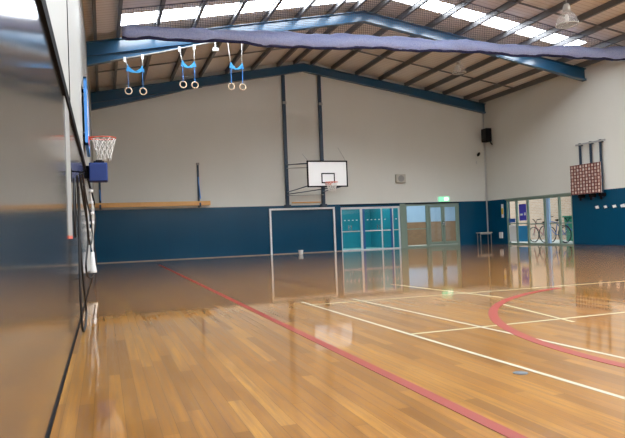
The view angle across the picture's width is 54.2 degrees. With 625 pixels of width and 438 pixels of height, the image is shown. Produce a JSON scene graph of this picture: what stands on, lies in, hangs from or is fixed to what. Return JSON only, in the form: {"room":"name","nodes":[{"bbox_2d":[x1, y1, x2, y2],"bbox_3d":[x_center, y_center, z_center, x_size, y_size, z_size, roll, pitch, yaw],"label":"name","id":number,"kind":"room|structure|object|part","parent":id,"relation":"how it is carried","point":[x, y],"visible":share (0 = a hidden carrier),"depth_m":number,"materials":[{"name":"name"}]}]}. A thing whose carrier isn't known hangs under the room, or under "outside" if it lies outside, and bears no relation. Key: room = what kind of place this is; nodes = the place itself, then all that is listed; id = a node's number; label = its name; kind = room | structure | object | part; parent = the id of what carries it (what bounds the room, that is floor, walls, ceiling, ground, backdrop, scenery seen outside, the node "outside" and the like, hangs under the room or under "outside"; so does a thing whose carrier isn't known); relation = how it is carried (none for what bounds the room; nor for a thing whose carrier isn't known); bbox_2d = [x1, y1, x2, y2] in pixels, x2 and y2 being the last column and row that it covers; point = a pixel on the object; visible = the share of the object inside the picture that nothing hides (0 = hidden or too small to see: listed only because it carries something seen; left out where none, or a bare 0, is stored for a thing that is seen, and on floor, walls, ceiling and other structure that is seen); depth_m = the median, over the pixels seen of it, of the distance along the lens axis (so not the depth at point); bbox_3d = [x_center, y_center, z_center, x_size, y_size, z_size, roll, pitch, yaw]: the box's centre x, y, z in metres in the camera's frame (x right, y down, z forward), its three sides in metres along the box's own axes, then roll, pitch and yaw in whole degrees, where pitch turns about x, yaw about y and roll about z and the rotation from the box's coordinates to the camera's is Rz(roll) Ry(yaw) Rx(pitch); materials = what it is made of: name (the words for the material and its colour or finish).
{"room":"school gymnasium","nodes":[
{"label":"school gymnasium","id":0,"kind":"room"},
{"bbox_2d":[0,0,95,437],"bbox_3d":[-3.567,-2.131,8.942,0.212,6.840,31.100,-2,-1,-19],"label":"wall","id":1,"kind":"structure","parent":0,"point":[40,302],"depth_m":2.93,"materials":[{"name":"white paint"}]},
{"bbox_2d":[37,0,94,204],"bbox_3d":[-3.418,-1.050,8.950,0.034,0.110,31.080,-2,-1,-19],"label":"trim","id":2,"kind":"structure","parent":1,"relation":"attached to","point":[42,4],"depth_m":4.55,"materials":[{"name":"black paint"}]},
{"bbox_2d":[66,0,69,96],"bbox_3d":[-2.766,-3.322,6.804,0.007,4.315,0.030,-2,-1,-19],"label":"trim","id":3,"kind":"structure","parent":1,"relation":"attached to","point":[66,0],"depth_m":6.76,"materials":[{"name":"black paint"}]},
{"bbox_2d":[64,96,72,238],"bbox_3d":[-2.320,-0.461,5.802,0.006,1.300,0.750,-2,-1,-19],"label":"wall plate","id":4,"kind":"object","parent":1,"relation":"attached to","point":[66,112],"visible":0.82,"depth_m":5.71,"materials":[{"name":"grey metal"}]},
{"bbox_2d":[46,273,93,437],"bbox_3d":[-3.335,1.272,8.907,0.022,0.022,31.080,-2,-1,-19],"label":"baseboard","id":5,"kind":"structure","parent":1,"relation":"attached to","point":[68,363],"depth_m":4.14,"materials":[{"name":"black paint"}]},
{"bbox_2d":[71,168,84,180],"bbox_3d":[-2.437,-0.463,6.344,0.136,0.132,0.150,-2,-1,-19],"label":"hook","id":6,"kind":"object","parent":1,"relation":"attached to","point":[83,168],"visible":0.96,"depth_m":6.34,"materials":[{"name":"black paint"}]},
{"bbox_2d":[73,177,76,237],"bbox_3d":[-2.453,-0.120,6.297,0.021,0.630,0.433,-2,-1,-19],"label":"hanging cord","id":7,"kind":"object","parent":6,"relation":"hanging from","point":[74,181],"visible":1,"depth_m":6.22,"materials":[{"name":"black fabric"}]},
{"bbox_2d":[76,175,86,331],"bbox_3d":[-2.551,0.384,6.753,0.041,1.671,1.080,-2,-1,-18],"label":"cord","id":8,"kind":"object","parent":6,"relation":"hanging from","point":[81,271],"visible":1,"depth_m":6.41,"materials":[{"name":"black fabric"}]},
{"bbox_2d":[81,173,92,244],"bbox_3d":[-3.059,-0.033,8.334,0.031,0.794,4.126,-2,-1,-19],"label":"cord","id":9,"kind":"object","parent":6,"relation":"hanging from","point":[82,174],"visible":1,"depth_m":7.46,"materials":[{"name":"fabric"}]},
{"bbox_2d":[79,173,94,278],"bbox_3d":[-3.341,0.296,9.124,0.028,1.406,5.764,-2,-1,-19],"label":"cord","id":10,"kind":"object","parent":6,"relation":"hanging from","point":[80,178],"visible":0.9,"depth_m":7.50,"materials":[{"name":"fabric"}]},
{"bbox_2d":[86,187,96,272],"bbox_3d":[-4.462,0.224,12.327,0.153,1.720,0.234,-2,-1,-19],"label":"rope hoist","id":11,"kind":"object","parent":1,"relation":"attached to","point":[92,265],"visible":0.84,"depth_m":12.27,"materials":[{"name":"grey fabric"}]},
{"bbox_3d":[-4.514,0.201,12.301,0.038,1.670,0.100,-2,-1,-19],"label":"rail","id":12,"kind":"part","parent":11,"relation":"part of","materials":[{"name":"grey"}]},
{"bbox_2d":[93,212,96,285],"bbox_3d":[-4.420,0.517,12.378,0.092,1.674,0.315,-2,-1,-19],"label":"cord","id":13,"kind":"object","parent":11,"relation":"hanging from","point":[94,212],"visible":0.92,"depth_m":12.42,"materials":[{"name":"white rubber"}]},
{"bbox_2d":[85,160,107,182],"bbox_3d":[-4.217,-0.936,11.908,0.413,0.425,0.340,-2,-1,-19],"label":"box","id":14,"kind":"object","parent":1,"relation":"attached to","point":[97,171],"visible":1,"depth_m":11.77,"materials":[{"name":"blue plastic"}]},
{"bbox_2d":[82,76,115,161],"bbox_3d":[-4.296,-1.908,12.334,0.621,1.492,1.760,-2,-1,-19],"label":"basketball hoop","id":15,"kind":"object","parent":1,"relation":"attached to","point":[86,134],"visible":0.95,"depth_m":12.19,"materials":[{"name":"white fabric"}]},
{"bbox_2d":[91,63,484,113],"bbox_3d":[-0.162,-5.603,26.499,17.840,2.268,0.220,-2,-1,-19],"label":"roof beam","id":16,"kind":"structure","parent":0,"point":[114,97],"depth_m":25.85,"materials":[{"name":"blue metal"}]},
{"bbox_2d":[90,60,488,262],"bbox_3d":[-0.135,-2.742,26.685,18.260,8.420,0.200,-2,-1,-19],"label":"wall","id":17,"kind":"structure","parent":0,"point":[235,137],"depth_m":25.91,"materials":[{"name":"white paint"}]},
{"bbox_2d":[99,183,101,209],"bbox_3d":[-8.207,-1.039,23.550,0.120,1.360,0.398,-2,-1,-19],"label":"wall bracket","id":18,"kind":"object","parent":17,"relation":"attached to","point":[99,183],"visible":0.72,"depth_m":23.69,"materials":[{"name":"blue metal"}]},
{"bbox_2d":[95,201,210,207],"bbox_3d":[-6.241,-0.580,24.090,4.420,0.178,0.110,-2,-1,-19],"label":"timber beam","id":19,"kind":"structure","parent":18,"relation":"on","point":[180,203],"depth_m":24.00,"materials":[{"name":"orange wood"}]},
{"bbox_2d":[196,163,200,207],"bbox_3d":[-4.614,-1.389,24.792,0.120,1.830,0.398,-2,-1,-19],"label":"wall bracket","id":20,"kind":"object","parent":17,"relation":"attached to","point":[197,164],"visible":0.99,"depth_m":24.93,"materials":[{"name":"blue metal"}]},
{"bbox_3d":[-4.671,-1.339,24.961,0.080,1.740,0.038,-2,-1,-19],"label":"wall plate","id":21,"kind":"part","parent":20,"relation":"part of","materials":[{"name":"blue metal"}]},
{"bbox_2d":[97,251,333,263],"bbox_3d":[-3.509,1.560,25.282,10.210,0.030,0.020,-2,-1,-19],"label":"baseboard","id":22,"kind":"structure","parent":17,"relation":"attached to","point":[323,251],"depth_m":25.05,"materials":[{"name":"beige"}]},
{"bbox_2d":[281,75,290,207],"bbox_3d":[-1.163,-3.334,26.143,0.280,5.682,0.185,-2,-1,-19],"label":"steel post","id":23,"kind":"object","parent":17,"relation":"attached to","point":[287,205],"visible":1,"depth_m":26.11,"materials":[{"name":"grey"}]},
{"bbox_2d":[286,148,347,195],"bbox_3d":[0.212,-1.899,24.748,1.722,1.806,3.378,-2,-1,-19],"label":"basketball hoop","id":24,"kind":"object","parent":23,"relation":"attached to","point":[332,174],"visible":1,"depth_m":23.73,"materials":[{"name":"white paint"}]},
{"bbox_3d":[0.131,-1.184,25.037,3.157,0.166,0.036,-3,-1,41],"label":"brace arm","id":25,"kind":"part","parent":24,"relation":"part of","materials":[{"name":"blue metal"}]},
{"bbox_2d":[292,201,320,202],"bbox_3d":[-0.264,-0.719,26.448,1.320,0.050,0.050,-2,-1,-19],"label":"timber slat","id":26,"kind":"object","parent":17,"relation":"attached to","point":[320,201],"visible":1,"depth_m":26.43,"materials":[{"name":"orange wood"}]},
{"bbox_2d":[317,76,326,206],"bbox_3d":[0.386,-3.410,26.676,0.280,5.735,0.185,-2,-1,-19],"label":"steel post","id":27,"kind":"object","parent":17,"relation":"attached to","point":[323,204],"visible":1,"depth_m":26.65,"materials":[{"name":"grey"}]},
{"bbox_2d":[341,206,400,250],"bbox_3d":[2.640,0.415,27.476,2.910,1.930,0.120,-2,-1,-19],"label":"door","id":28,"kind":"structure","parent":17,"relation":"in","point":[361,209],"depth_m":27.50,"materials":[{"name":"silver metal"}]},
{"bbox_3d":[2.630,0.528,27.485,2.790,0.045,0.050,-2,-1,-19],"label":"push rail","id":29,"kind":"part","parent":28,"relation":"part of","materials":[{"name":"grey metal"}]},
{"bbox_2d":[340,202,458,205],"bbox_3d":[4.094,-0.690,27.960,6.080,0.045,0.012,-2,-1,-19],"label":"trim","id":30,"kind":"structure","parent":17,"relation":"attached to","point":[440,202],"depth_m":27.90,"materials":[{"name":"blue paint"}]},
{"bbox_2d":[395,174,405,182],"bbox_3d":[4.028,-1.847,27.906,0.490,0.400,0.133,-2,-1,-19],"label":"wall speaker","id":31,"kind":"object","parent":17,"relation":"attached to","point":[399,178],"visible":1,"depth_m":27.84,"materials":[{"name":"beige plastic"}]},
{"bbox_2d":[398,175,403,181],"bbox_3d":[4.047,-1.849,27.850,0.300,0.300,0.015,-2,-1,-19],"label":"grille","id":32,"kind":"object","parent":31,"relation":"attached to","point":[400,177],"depth_m":27.84,"materials":[{"name":"grey"}]},
{"bbox_2d":[400,204,406,247],"bbox_3d":[4.154,0.315,27.940,0.260,2.030,0.030,-2,-1,-19],"label":"trim","id":33,"kind":"structure","parent":17,"relation":"attached to","point":[402,206],"depth_m":27.93,"materials":[{"name":"green metal"}]},
{"bbox_2d":[405,203,459,247],"bbox_3d":[5.617,0.284,28.482,2.860,2.000,0.134,-2,-1,-19],"label":"door","id":34,"kind":"structure","parent":17,"relation":"in","point":[444,242],"depth_m":28.60,"materials":[{"name":"green metal"}]},
{"bbox_2d":[438,197,448,201],"bbox_3d":[6.169,-0.935,28.642,0.560,0.220,0.076,-2,-1,-19],"label":"exit sign","id":35,"kind":"object","parent":17,"relation":"attached to","point":[440,199],"visible":1,"depth_m":28.60,"materials":[{"name":"green plastic"}]},
{"bbox_2d":[482,114,488,231],"bbox_3d":[8.336,-2.280,29.414,0.065,5.850,0.065,-2,-1,4],"label":"trim","id":36,"kind":"structure","parent":17,"relation":"attached to","point":[482,114],"depth_m":29.38,"materials":[{"name":"grey metal"}]},
{"bbox_2d":[86,11,585,81],"bbox_3d":[1.927,-5.788,20.399,17.840,2.268,0.220,-2,-1,-19],"label":"roof beam","id":37,"kind":"structure","parent":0,"point":[99,52],"depth_m":19.76,"materials":[{"name":"blue metal"}]},
{"bbox_2d":[111,42,213,61],"bbox_3d":[-3.813,-5.125,18.244,4.260,1.089,0.050,-2,-1,-19],"label":"rail","id":38,"kind":"object","parent":37,"relation":"attached to","point":[209,42],"visible":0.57,"depth_m":17.99,"materials":[{"name":"grey metal"}]},
{"bbox_2d":[123,54,146,94],"bbox_3d":[-5.156,-4.202,17.756,0.636,1.190,0.070,-2,-1,-19],"label":"rings","id":39,"kind":"object","parent":38,"relation":"hanging from","point":[129,69],"visible":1,"depth_m":17.74,"materials":[{"name":"beige"}]},
{"bbox_2d":[178,44,198,88],"bbox_3d":[-3.712,-4.567,18.262,0.576,1.326,0.070,-2,-1,-19],"label":"rings","id":40,"kind":"object","parent":38,"relation":"hanging from","point":[183,64],"visible":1,"depth_m":18.25,"materials":[{"name":"beige"}]},
{"bbox_2d":[212,42,218,51],"bbox_3d":[-2.941,-5.258,18.452,0.180,0.373,0.100,-2,-1,-19],"label":"junction box","id":41,"kind":"object","parent":38,"relation":"attached to","point":[214,49],"visible":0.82,"depth_m":18.42,"materials":[{"name":"grey"}]},
{"bbox_2d":[228,44,245,90],"bbox_3d":[-2.339,-4.797,18.739,0.576,1.698,0.070,-2,-1,-19],"label":"rings","id":42,"kind":"object","parent":38,"relation":"hanging from","point":[231,65],"visible":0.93,"depth_m":18.72,"materials":[{"name":"beige"}]},
{"bbox_2d":[50,244,624,437],"bbox_3d":[4.868,1.153,13.635,19.010,0.202,34.700,-2,-1,-19],"label":"floor","id":43,"kind":"structure","parent":0,"point":[159,353],"depth_m":5.15,"materials":[{"name":"brown wood"}]},
{"bbox_2d":[269,207,335,254],"bbox_3d":[-0.400,0.495,26.324,2.970,1.960,0.075,-2,-1,-19],"label":"goal frame","id":44,"kind":"object","parent":43,"relation":"on","point":[333,208],"visible":1,"depth_m":26.26,"materials":[{"name":"white paint"}]},
{"bbox_3d":[-1.766,0.538,25.855,0.080,1.960,0.075,-2,-1,-19],"label":"post","id":45,"kind":"part","parent":44,"relation":"part of","materials":[{"name":"white metal"}]},
{"bbox_3d":[0.966,0.451,26.794,0.080,1.960,0.075,-2,-1,-19],"label":"post","id":46,"kind":"part","parent":44,"relation":"part of","materials":[{"name":"white metal"}]},
{"bbox_2d":[477,232,491,243],"bbox_3d":[8.146,0.912,28.908,0.680,0.570,0.350,-2,-1,-19],"label":"side table","id":47,"kind":"object","parent":43,"relation":"on","point":[481,233],"visible":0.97,"depth_m":28.80,"materials":[{"name":"beige plastic"}]},
{"bbox_2d":[513,371,527,374],"bbox_3d":[1.375,1.017,4.036,0.100,0.004,0.100,-2,-1,-19],"label":"socket","id":48,"kind":"object","parent":43,"relation":"on","point":[514,372],"visible":1,"depth_m":4.03,"materials":[{"name":"grey metal"}]},
{"bbox_2d":[83,0,624,99],"bbox_3d":[4.789,-6.575,11.992,18.460,1.705,31.600,-2,-1,-19],"label":"ceiling","id":49,"kind":"structure","parent":0,"point":[106,10],"depth_m":21.65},
{"bbox_2d":[92,0,98,91],"bbox_3d":[-3.358,-5.468,9.115,0.090,0.193,31.100,-2,-1,-19],"label":"roof beam","id":50,"kind":"structure","parent":49,"relation":"attached to","point":[93,1],"depth_m":16.56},
{"bbox_2d":[113,0,122,88],"bbox_3d":[-2.767,-5.602,9.322,0.090,0.193,31.100,-2,-1,-19],"label":"roof beam","id":51,"kind":"structure","parent":49,"relation":"attached to","point":[120,5],"depth_m":16.90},
{"bbox_2d":[141,0,165,84],"bbox_3d":[-1.772,-5.829,9.669,0.090,0.193,31.100,-2,-1,-19],"label":"roof beam","id":52,"kind":"structure","parent":49,"relation":"attached to","point":[162,2],"depth_m":17.92,"materials":[{"name":"metal"}]},
{"bbox_2d":[170,0,206,80],"bbox_3d":[-0.722,-6.068,10.037,0.090,0.193,31.100,-2,-1,-19],"label":"roof beam","id":53,"kind":"structure","parent":49,"relation":"attached to","point":[199,14],"depth_m":20.42,"materials":[{"name":"grey metal"}]},
{"bbox_2d":[199,0,247,76],"bbox_3d":[0.367,-6.316,10.417,0.090,0.193,31.100,-2,-1,-19],"label":"roof beam","id":54,"kind":"structure","parent":49,"relation":"attached to","point":[218,44],"depth_m":20.66,"materials":[{"name":"metal"}]},
{"bbox_2d":[121,0,354,25],"bbox_3d":[-1.772,-6.311,18.075,7.530,1.423,0.930,-2,-1,-19],"label":"window","id":55,"kind":"structure","parent":49,"relation":"attached to","point":[124,21],"depth_m":17.65,"materials":[{"name":"white glass"}]},
{"bbox_2d":[225,0,281,73],"bbox_3d":[1.399,-6.551,10.778,0.090,0.193,31.100,-2,-1,-19],"label":"roof beam","id":56,"kind":"structure","parent":49,"relation":"attached to","point":[245,46],"depth_m":21.67,"materials":[{"name":"metal"}]},
{"bbox_2d":[251,0,315,69],"bbox_3d":[2.450,-6.791,11.145,0.090,0.193,31.100,-2,-1,-19],"label":"roof beam","id":57,"kind":"structure","parent":49,"relation":"attached to","point":[259,60],"depth_m":22.85,"materials":[{"name":"metal"}]},
{"bbox_2d":[276,0,346,66],"bbox_3d":[3.501,-7.030,11.512,0.090,0.193,31.100,-2,-1,-19],"label":"roof beam","id":58,"kind":"structure","parent":49,"relation":"attached to","point":[290,52],"depth_m":23.76,"materials":[{"name":"metal"}]},
{"bbox_2d":[121,0,624,61],"bbox_3d":[3.042,-5.875,18.142,16.718,2.246,0.495,-2,-1,-19],"label":"net","id":59,"kind":"object","parent":58,"relation":"hanging from","point":[130,32],"visible":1,"depth_m":17.51,"materials":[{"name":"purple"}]},
{"bbox_2d":[293,0,365,63],"bbox_3d":[4.214,-7.192,11.761,0.090,0.193,31.100,-2,-1,-19],"label":"roof beam","id":60,"kind":"structure","parent":49,"relation":"attached to","point":[305,52],"depth_m":22.27,"materials":[{"name":"grey metal"}]},
{"bbox_2d":[98,48,284,72],"bbox_3d":[-3.675,-5.945,22.451,8.219,1.557,0.030,-2,-1,-19],"label":"brace","id":61,"kind":"object","parent":60,"relation":"attached to","point":[276,48],"visible":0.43,"depth_m":22.17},
{"bbox_2d":[310,0,391,64],"bbox_3d":[4.952,-7.221,12.015,0.090,0.193,31.100,-2,-1,-19],"label":"roof beam","id":62,"kind":"structure","parent":49,"relation":"attached to","point":[382,3],"depth_m":22.07,"materials":[{"name":"grey metal"}]},
{"bbox_2d":[350,49,516,88],"bbox_3d":[4.859,-6.279,25.384,8.658,1.448,0.030,-2,-1,-19],"label":"brace","id":63,"kind":"object","parent":62,"relation":"attached to","point":[350,49],"visible":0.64,"depth_m":25.36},
{"bbox_2d":[508,0,624,33],"bbox_3d":[7.094,-6.477,18.859,8.658,1.448,0.030,-2,-1,-19],"label":"brace","id":64,"kind":"object","parent":62,"relation":"attached to","point":[521,3],"visible":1,"depth_m":19.12,"materials":[{"name":"grey metal"}]},
{"bbox_2d":[331,0,428,69],"bbox_3d":[5.865,-7.095,12.324,0.090,0.193,31.100,-2,-1,-19],"label":"roof beam","id":65,"kind":"structure","parent":49,"relation":"attached to","point":[411,9],"depth_m":22.18,"materials":[{"name":"grey metal"}]},
{"bbox_2d":[355,0,474,74],"bbox_3d":[6.950,-6.945,12.691,0.090,0.193,31.100,-2,-1,-19],"label":"roof beam","id":66,"kind":"structure","parent":49,"relation":"attached to","point":[458,7],"depth_m":21.23,"materials":[{"name":"grey metal"}]},
{"bbox_2d":[378,0,522,79],"bbox_3d":[8.044,-6.794,13.061,0.090,0.193,31.100,-2,-1,-19],"label":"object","id":67,"kind":"structure","parent":49,"relation":"attached to","point":[509,4],"depth_m":21.05,"materials":[{"name":"grey metal"}]},
{"bbox_2d":[452,60,465,74],"bbox_3d":[5.773,-6.069,24.052,0.544,0.637,0.544,-2,-1,-19],"label":"pendant lamp","id":68,"kind":"object","parent":49,"relation":"hanging from","point":[458,62],"visible":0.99,"depth_m":24.00,"materials":[{"name":"white metal"}]},
{"bbox_2d":[395,0,585,45],"bbox_3d":[5.875,-6.655,20.388,7.450,1.245,0.730,-2,-1,-19],"label":"window","id":69,"kind":"structure","parent":49,"relation":"attached to","point":[429,3],"depth_m":20.38,"materials":[{"name":"white glass"}]},
{"bbox_2d":[404,0,580,85],"bbox_3d":[9.290,-6.622,13.482,0.090,0.193,31.100,-2,-1,-19],"label":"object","id":70,"kind":"structure","parent":49,"relation":"attached to","point":[558,7],"depth_m":21.25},
{"bbox_2d":[424,0,624,90],"bbox_3d":[10.280,-6.485,13.817,0.090,0.193,31.100,-2,-1,-19],"label":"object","id":71,"kind":"structure","parent":49,"relation":"attached to","point":[612,3],"depth_m":20.71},
{"bbox_2d":[442,13,624,94],"bbox_3d":[11.184,-6.360,14.123,0.090,0.193,31.100,-2,-1,-19],"label":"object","id":72,"kind":"structure","parent":49,"relation":"attached to","point":[620,18],"depth_m":21.47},
{"bbox_2d":[479,60,602,102],"bbox_3d":[13.086,-6.097,14.767,0.090,0.193,31.100,-2,-1,-19],"label":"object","id":73,"kind":"structure","parent":49,"relation":"attached to","point":[587,62],"depth_m":25.91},
{"bbox_2d":[463,34,624,99],"bbox_3d":[12.278,-6.209,14.493,0.090,0.193,31.100,-2,-1,-19],"label":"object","id":74,"kind":"structure","parent":49,"relation":"attached to","point":[621,37],"depth_m":24.97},
{"bbox_2d":[555,0,579,28],"bbox_3d":[7.277,-6.108,17.483,0.644,1.132,0.644,-2,-1,-19],"label":"pendant lamp","id":75,"kind":"object","parent":49,"relation":"hanging from","point":[566,8],"visible":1,"depth_m":17.42,"materials":[{"name":"white metal"}]},
{"bbox_2d":[342,209,370,247],"bbox_3d":[1.670,0.044,29.096,3.850,2.800,3.350,-2,-1,-19],"label":"wall","id":76,"kind":"structure","parent":0,"point":[350,239],"depth_m":30.84,"materials":[{"name":"teal paint"}]},
{"bbox_2d":[370,208,398,247],"bbox_3d":[3.487,-0.015,29.667,0.060,2.800,3.250,-2,-1,-19],"label":"wall partition","id":77,"kind":"structure","parent":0,"point":[376,241],"depth_m":29.65,"materials":[{"name":"teal glass"}]},
{"bbox_2d":[406,205,454,222],"bbox_3d":[5.689,-0.651,31.805,5.550,1.620,0.130,-2,-1,-19],"label":"cladding","id":78,"kind":"object","parent":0,"point":[414,213],"visible":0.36,"depth_m":31.84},
{"bbox_2d":[407,221,455,244],"bbox_3d":[5.755,0.746,31.743,5.550,1.180,0.150,-2,-1,-19],"label":"wall","id":79,"kind":"structure","parent":0,"point":[416,236],"depth_m":31.81,"materials":[{"name":"brown brick"}]},
{"bbox_2d":[484,60,624,244],"bbox_3d":[13.498,-2.735,14.806,0.200,6.960,31.100,-2,-1,-19],"label":"wall","id":80,"kind":"structure","parent":0,"point":[536,129],"depth_m":24.52,"materials":[{"name":"white paint"}]},
{"bbox_2d":[481,128,492,144],"bbox_3d":[8.296,-3.888,28.976,0.358,0.809,0.475,-2,-1,-19],"label":"loudspeaker","id":81,"kind":"object","parent":80,"relation":"attached to","point":[486,137],"visible":1,"depth_m":28.82,"materials":[{"name":"black paint"}]},
{"bbox_2d":[481,129,485,140],"bbox_3d":[8.122,-3.971,28.948,0.015,0.550,0.360,-2,-1,-19],"label":"grille","id":82,"kind":"object","parent":81,"relation":"attached to","point":[483,131],"depth_m":28.95,"materials":[{"name":"black metal"}]},
{"bbox_2d":[501,204,503,217],"bbox_3d":[8.816,-0.375,28.321,0.016,0.630,0.150,-2,-1,-19],"label":"wall sign","id":83,"kind":"object","parent":80,"relation":"attached to","point":[502,209],"visible":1,"depth_m":28.30,"materials":[{"name":"yellow paper"}]},
{"bbox_2d":[505,193,570,199],"bbox_3d":[9.564,-0.958,26.094,0.014,0.060,4.280,-2,-1,-19],"label":"trim","id":84,"kind":"structure","parent":80,"relation":"attached to","point":[561,193],"depth_m":25.88,"materials":[{"name":"green metal"}]},
{"bbox_2d":[506,194,573,244],"bbox_3d":[9.662,0.079,26.096,0.080,2.020,4.180,-2,-1,-19],"label":"door","id":85,"kind":"structure","parent":80,"relation":"in","point":[547,223],"depth_m":25.64,"materials":[{"name":"green metal"}]},
{"bbox_2d":[509,225,516,240],"bbox_3d":[9.106,0.649,27.728,0.008,0.740,0.480,-2,-1,-19],"label":"poster","id":86,"kind":"object","parent":85,"relation":"attached to","point":[512,228],"visible":1,"depth_m":27.74,"materials":[{"name":"white paper"}]},
{"bbox_2d":[518,226,527,241],"bbox_3d":[9.336,0.649,27.056,0.008,0.700,0.600,-2,-1,-19],"label":"poster","id":87,"kind":"object","parent":85,"relation":"attached to","point":[523,235],"visible":1,"depth_m":27.03,"materials":[{"name":"blue paper"}]},
{"bbox_2d":[519,204,526,220],"bbox_3d":[9.311,-0.296,27.034,0.014,0.730,0.480,-2,-1,-19],"label":"poster","id":88,"kind":"object","parent":85,"relation":"attached to","point":[522,207],"visible":1,"depth_m":27.04,"materials":[{"name":"blue paper"}]},
{"bbox_2d":[570,139,605,200],"bbox_3d":[10.439,-1.820,23.020,0.301,2.210,1.670,-2,-1,-19],"label":"board","id":89,"kind":"object","parent":80,"relation":"attached to","point":[587,178],"visible":1,"depth_m":22.94,"materials":[{"name":"red"}]},
{"bbox_3d":[10.326,-1.848,23.474,0.060,2.130,0.070,-2,-1,-19],"label":"rail","id":90,"kind":"part","parent":89,"relation":"part of","materials":[{"name":"blue metal"}]},
{"bbox_3d":[10.423,-2.867,22.930,0.050,0.060,1.450,-2,-1,-19],"label":"rail","id":91,"kind":"part","parent":89,"relation":"part of","materials":[{"name":"grey"}]},
{"bbox_3d":[10.501,-1.864,22.963,0.060,2.130,0.070,-2,-1,-19],"label":"rail","id":92,"kind":"part","parent":89,"relation":"part of","materials":[{"name":"blue metal"}]},
{"bbox_3d":[10.657,-1.878,22.509,0.060,2.130,0.070,-2,-1,-19],"label":"rail","id":93,"kind":"part","parent":89,"relation":"part of","materials":[{"name":"blue metal"}]},
{"bbox_2d":[574,244,624,245],"bbox_3d":[14.446,0.648,12.029,0.015,0.030,25.430,-2,-1,-19],"label":"baseboard","id":94,"kind":"structure","parent":80,"relation":"attached to","point":[574,244],"depth_m":22.56,"materials":[{"name":"blue metal"}]},
{"label":"outside","id":95,"kind":"structure","parent":0,"visible":0},
{"bbox_2d":[511,240,572,242],"bbox_3d":[15.665,1.048,30.713,14.000,0.190,20.000,-2,-1,-19],"label":"ground","id":96,"kind":"structure","parent":95,"point":[538,241],"depth_m":29.62,"materials":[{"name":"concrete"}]},
{"bbox_2d":[510,196,571,239],"bbox_3d":[13.392,-1.480,30.012,0.200,5.010,20.000,-2,-1,-19],"label":"wall","id":97,"kind":"structure","parent":96,"relation":"on","point":[536,210],"depth_m":32.92,"materials":[{"name":"brick"}]},
{"bbox_2d":[530,219,555,241],"bbox_3d":[10.651,0.535,28.324,0.518,1.105,1.884,-2,-1,-19],"label":"bicycle","id":98,"kind":"object","parent":96,"relation":"on","point":[552,234],"visible":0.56,"depth_m":28.54,"materials":[{"name":"black metal"}]},
{"bbox_2d":[539,216,571,242],"bbox_3d":[10.692,0.462,26.965,0.519,1.200,2.048,-2,-1,-19],"label":"bicycle","id":99,"kind":"object","parent":96,"relation":"on","point":[557,220],"visible":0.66,"depth_m":26.74,"materials":[{"name":"black metal"}]},
{"bbox_3d":[10.689,0.379,26.968,0.036,0.661,1.278,-2,-1,-19],"label":"frame","id":100,"kind":"part","parent":99,"relation":"part of","materials":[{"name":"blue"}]},
{"bbox_2d":[562,218,571,241],"bbox_3d":[11.269,0.475,26.211,0.518,1.105,1.884,-2,-1,-19],"label":"bicycle","id":101,"kind":"object","parent":96,"relation":"on","point":[567,234],"visible":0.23,"depth_m":26.63,"materials":[{"name":"black"}]},
{"bbox_2d":[562,216,572,241],"bbox_3d":[11.754,0.442,27.594,0.618,1.190,0.540,-2,-1,-19],"label":"wheelie bin","id":102,"kind":"object","parent":96,"relation":"on","point":[566,217],"visible":0.36,"depth_m":27.48,"materials":[{"name":"teal plastic"}]}
]}

